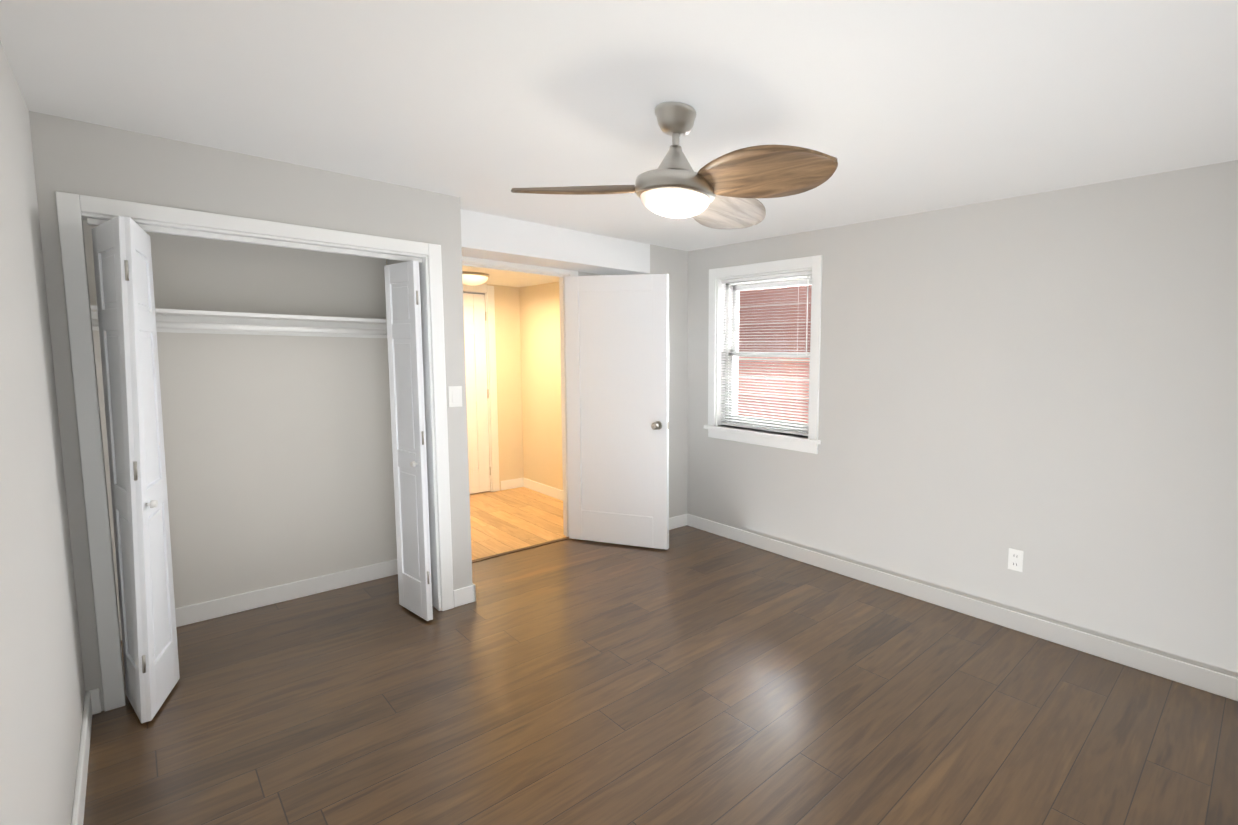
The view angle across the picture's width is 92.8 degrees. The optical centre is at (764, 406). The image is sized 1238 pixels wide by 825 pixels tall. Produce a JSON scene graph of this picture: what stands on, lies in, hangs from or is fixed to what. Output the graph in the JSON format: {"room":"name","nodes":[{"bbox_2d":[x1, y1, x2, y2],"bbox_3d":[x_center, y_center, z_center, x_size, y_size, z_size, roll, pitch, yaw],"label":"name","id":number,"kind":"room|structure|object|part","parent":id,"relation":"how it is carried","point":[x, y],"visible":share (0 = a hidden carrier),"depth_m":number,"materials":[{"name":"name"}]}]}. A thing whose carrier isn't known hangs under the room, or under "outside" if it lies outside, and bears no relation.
{"room":"empty bedroom","nodes":[
{"label":"empty bedroom","id":0,"kind":"room"},
{"bbox_2d":[0,41,84,824],"bbox_3d":[-1.416,0.205,0.969,5.240,2.290,0.120,5,7,42],"label":"wall","id":1,"kind":"structure","parent":0,"point":[42,691],"depth_m":1.49,"materials":[{"name":"beige paint"}]},
{"bbox_2d":[71,688,101,824],"bbox_3d":[-1.092,1.319,0.865,4.220,0.100,0.030,5,7,42],"label":"baseboard","id":2,"kind":"structure","parent":1,"relation":"attached to","point":[92,703],"depth_m":1.93,"materials":[{"name":"white paint"}]},
{"bbox_2d":[83,220,396,620],"bbox_3d":[-2.845,-0.019,3.197,0.120,2.290,1.300,5,7,42],"label":"wall","id":3,"kind":"structure","parent":0,"point":[278,459],"depth_m":3.20,"materials":[{"name":"paint"}]},
{"bbox_2d":[90,305,386,337],"bbox_3d":[-2.675,-0.433,3.012,0.320,0.103,1.300,5,7,42],"label":"shelf","id":4,"kind":"object","parent":3,"relation":"attached to","point":[189,321],"visible":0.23,"depth_m":3.02,"materials":[{"name":"white paint"}]},
{"bbox_2d":[119,560,394,639],"bbox_3d":[-2.812,1.076,3.253,0.013,0.100,1.300,5,7,42],"label":"baseboard","id":5,"kind":"structure","parent":3,"relation":"attached to","point":[207,610],"depth_m":3.28,"materials":[{"name":"white paint"}]},
{"bbox_2d":[29,111,472,710],"bbox_3d":[-2.213,0.033,2.736,0.120,2.290,1.455,5,7,42],"label":"wall","id":6,"kind":"structure","parent":0,"point":[81,157],"depth_m":2.39,"materials":[{"name":"beige paint"}]},
{"bbox_2d":[92,216,179,722],"bbox_3d":[-2.425,0.264,2.220,0.459,1.893,0.174,5,7,42],"label":"bifold door","id":7,"kind":"structure","parent":6,"relation":"in","point":[127,332],"depth_m":2.19,"materials":[{"name":"white paint"}]},
{"bbox_3d":[-2.320,0.369,2.169,0.037,0.030,0.032,5,7,42],"label":"knob","id":8,"kind":"part","parent":7,"relation":"part of","materials":[{"name":"white"}]},
{"bbox_2d":[55,191,453,710],"bbox_3d":[-2.231,0.171,2.719,0.136,2.017,1.302,5,7,42],"label":"trim","id":9,"kind":"structure","parent":6,"relation":"attached to","point":[72,208],"depth_m":2.34,"materials":[{"name":"white paint"}]},
{"bbox_2d":[384,261,432,620],"bbox_3d":[-1.901,0.191,3.100,0.347,1.893,0.110,5,7,42],"label":"bifold door","id":10,"kind":"structure","parent":6,"relation":"in","point":[404,328],"depth_m":3.06,"materials":[{"name":"white paint"}]},
{"bbox_3d":[-1.834,0.301,2.997,0.030,0.030,0.030,5,7,42],"label":"knob","id":11,"kind":"part","parent":10,"relation":"part of","materials":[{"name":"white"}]},
{"bbox_2d":[448,386,461,406],"bbox_3d":[-1.718,-0.057,3.183,0.010,0.115,0.070,5,7,42],"label":"switch plate","id":12,"kind":"object","parent":6,"relation":"attached to","point":[454,396],"visible":1,"depth_m":3.18,"materials":[{"name":"white plastic"}]},
{"bbox_2d":[453,584,475,604],"bbox_3d":[-1.932,1.063,3.543,0.653,0.100,0.030,5,7,42],"label":"baseboard","id":13,"kind":"structure","parent":6,"relation":"attached to","point":[466,595],"depth_m":3.30,"materials":[{"name":"white paint"}]},
{"bbox_2d":[387,259,405,264],"bbox_3d":[-2.062,-0.032,3.471,0.640,2.290,0.155,5,7,42],"label":"wall","id":14,"kind":"structure","parent":0,"point":[389,262],"depth_m":3.47,"materials":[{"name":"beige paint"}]},
{"bbox_2d":[395,559,397,574],"bbox_3d":[-2.134,1.063,3.508,0.640,0.100,0.013,5,7,42],"label":"baseboard","id":15,"kind":"structure","parent":14,"relation":"attached to","point":[396,566],"depth_m":3.71,"materials":[{"name":"white paint"}]},
{"bbox_2d":[487,284,521,489],"bbox_3d":[-3.126,-0.154,5.577,0.120,2.120,1.470,5,7,42],"label":"wall","id":16,"kind":"structure","parent":0,"point":[508,369],"depth_m":5.98,"materials":[{"name":"beige paint"}]},
{"bbox_2d":[463,293,490,493],"bbox_3d":[-3.072,-0.104,5.532,0.101,2.005,0.804,5,7,42],"label":"hall door","id":17,"kind":"structure","parent":16,"relation":"in","point":[477,390],"depth_m":5.76,"materials":[{"name":"white paint"}]},
{"bbox_2d":[463,284,499,491],"bbox_3d":[-3.123,-0.153,5.568,0.136,2.120,0.972,5,7,42],"label":"door frame","id":18,"kind":"structure","parent":16,"relation":"attached to","point":[486,290],"depth_m":5.84,"materials":[{"name":"white paint"}]},
{"bbox_2d":[462,266,558,286],"bbox_3d":[-2.430,-1.197,4.896,1.970,0.100,1.750,5,7,42],"label":"ceiling","id":19,"kind":"structure","parent":0,"point":[506,278],"depth_m":5.24,"materials":[{"name":"white paint"}]},
{"bbox_2d":[462,271,488,284],"bbox_3d":[-2.549,-1.106,4.976,0.290,0.099,0.290,5,7,42],"label":"hall ceiling light","id":20,"kind":"object","parent":19,"relation":"attached to","point":[473,278],"visible":0.77,"depth_m":4.90,"materials":[{"name":"white glass"}]},
{"bbox_2d":[518,282,562,489],"bbox_3d":[-1.911,-0.136,5.569,1.940,2.120,0.120,5,7,42],"label":"wall","id":21,"kind":"structure","parent":0,"point":[527,336],"depth_m":5.80,"materials":[{"name":"beige paint"}]},
{"bbox_2d":[500,478,562,500],"bbox_3d":[-2.416,0.920,5.027,1.820,0.100,1.480,5,7,42],"label":"baseboard","id":22,"kind":"structure","parent":21,"relation":"attached to","point":[556,493],"depth_m":6.00,"materials":[{"name":"white paint"}]},
{"bbox_2d":[578,271,601,275],"bbox_3d":[-1.710,-0.098,4.248,0.120,2.290,1.475,5,7,42],"label":"wall","id":23,"kind":"structure","parent":0,"point":[585,274],"depth_m":4.43,"materials":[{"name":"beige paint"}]},
{"bbox_2d":[462,256,577,536],"bbox_3d":[-1.827,0.003,4.128,0.152,2.108,1.012,5,7,42],"label":"door frame","id":24,"kind":"structure","parent":23,"relation":"attached to","point":[561,274],"depth_m":4.38,"materials":[{"name":"white paint"}]},
{"bbox_2d":[472,537,570,562],"bbox_3d":[-1.811,1.053,4.196,0.045,0.005,0.840,5,7,42],"label":"trim","id":25,"kind":"structure","parent":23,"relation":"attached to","point":[516,550],"depth_m":4.20,"materials":[{"name":"brown wood"}]},
{"bbox_2d":[565,274,668,549],"bbox_3d":[-1.088,0.040,4.279,0.764,2.005,0.432,5,7,42],"label":"door","id":26,"kind":"structure","parent":23,"relation":"in","point":[617,355],"depth_m":4.25,"materials":[{"name":"white paint"}]},
{"bbox_3d":[-0.763,0.134,4.174,0.127,0.064,0.164,5,7,42],"label":"knob","id":27,"kind":"part","parent":26,"relation":"part of","materials":[{"name":"grey metal"}]},
{"bbox_2d":[0,0,1237,250],"bbox_3d":[-0.208,-1.087,2.174,5.290,0.100,3.730,5,7,42],"label":"ceiling","id":28,"kind":"structure","parent":0,"point":[896,108],"depth_m":1.82,"materials":[{"name":"white paint"}]},
{"bbox_2d":[460,209,649,274],"bbox_3d":[-1.513,-1.111,3.991,0.370,0.220,1.475,5,7,42],"label":"soffit beam","id":29,"kind":"structure","parent":28,"relation":"attached to","point":[493,237],"depth_m":3.84,"materials":[{"name":"paint"}]},
{"bbox_2d":[511,102,837,228],"bbox_3d":[-0.204,-0.845,2.031,1.092,0.356,0.958,5,7,42],"label":"ceiling fan","id":30,"kind":"object","parent":28,"relation":"hanging from","point":[723,191],"visible":1,"depth_m":1.90,"materials":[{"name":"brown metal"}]},
{"bbox_2d":[83,487,1237,824],"bbox_3d":[-0.957,1.232,2.947,7.100,0.100,3.610,5,7,42],"label":"floor","id":31,"kind":"structure","parent":0,"point":[691,675],"depth_m":2.33,"materials":[{"name":"laminate"}]},
{"bbox_2d":[649,244,687,517],"bbox_3d":[-0.953,-0.138,4.813,0.490,2.290,0.380,5,7,42],"label":"wall bump-out","id":32,"kind":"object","parent":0,"point":[672,263],"visible":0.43,"depth_m":4.70,"materials":[{"name":"beige paint"}]},
{"bbox_2d":[669,514,686,529],"bbox_3d":[-0.799,0.972,4.725,0.013,0.100,0.353,5,7,42],"label":"baseboard","id":33,"kind":"structure","parent":32,"relation":"attached to","point":[681,520],"depth_m":4.80,"materials":[{"name":"white paint"}]},
{"bbox_2d":[687,160,1237,677],"bbox_3d":[0.972,0.009,3.514,5.100,2.290,0.250,5,7,42],"label":"wall","id":34,"kind":"structure","parent":0,"point":[1047,382],"depth_m":2.97,"materials":[{"name":"beige paint"}]},
{"bbox_2d":[704,255,821,453],"bbox_3d":[0.011,-0.384,4.266,1.135,1.333,0.215,5,7,42],"label":"window","id":35,"kind":"structure","parent":34,"relation":"in","point":[811,441],"depth_m":4.31,"materials":[{"name":"white paint"}]},
{"bbox_2d":[721,271,811,435],"bbox_3d":[-0.002,-0.392,4.251,0.909,1.137,0.029,5,7,42],"label":"window blinds","id":36,"kind":"object","parent":35,"relation":"attached to","point":[788,275],"visible":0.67,"depth_m":4.23,"materials":[{"name":"white plastic"}]},
{"bbox_3d":[0.056,-0.393,4.315,0.921,1.148,0.080,5,7,42],"label":"window frame sash","id":37,"kind":"part","parent":35,"relation":"part of","materials":[{"name":"white plastic"}]},
{"bbox_2d":[687,514,1237,700],"bbox_3d":[1.006,1.120,3.393,4.490,0.100,0.013,5,7,42],"label":"baseboard","id":38,"kind":"structure","parent":34,"relation":"attached to","point":[1179,672],"depth_m":3.11,"materials":[{"name":"white paint"}]},
{"bbox_2d":[1008,548,1023,571],"bbox_3d":[1.345,0.821,3.067,0.075,0.115,0.008,5,7,42],"label":"electrical outlet plate","id":39,"kind":"object","parent":34,"relation":"attached to","point":[1015,559],"visible":1,"depth_m":3.06,"materials":[{"name":"white plastic"}]},
{"label":"outside","id":40,"kind":"structure","parent":0,"visible":0},
{"bbox_2d":[738,285,811,422],"bbox_3d":[1.758,-0.516,5.495,11.000,15.000,0.300,5,7,42],"label":"brick building","id":41,"kind":"structure","parent":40,"point":[792,335],"depth_m":6.76,"materials":[{"name":"red brick"}]}
]}

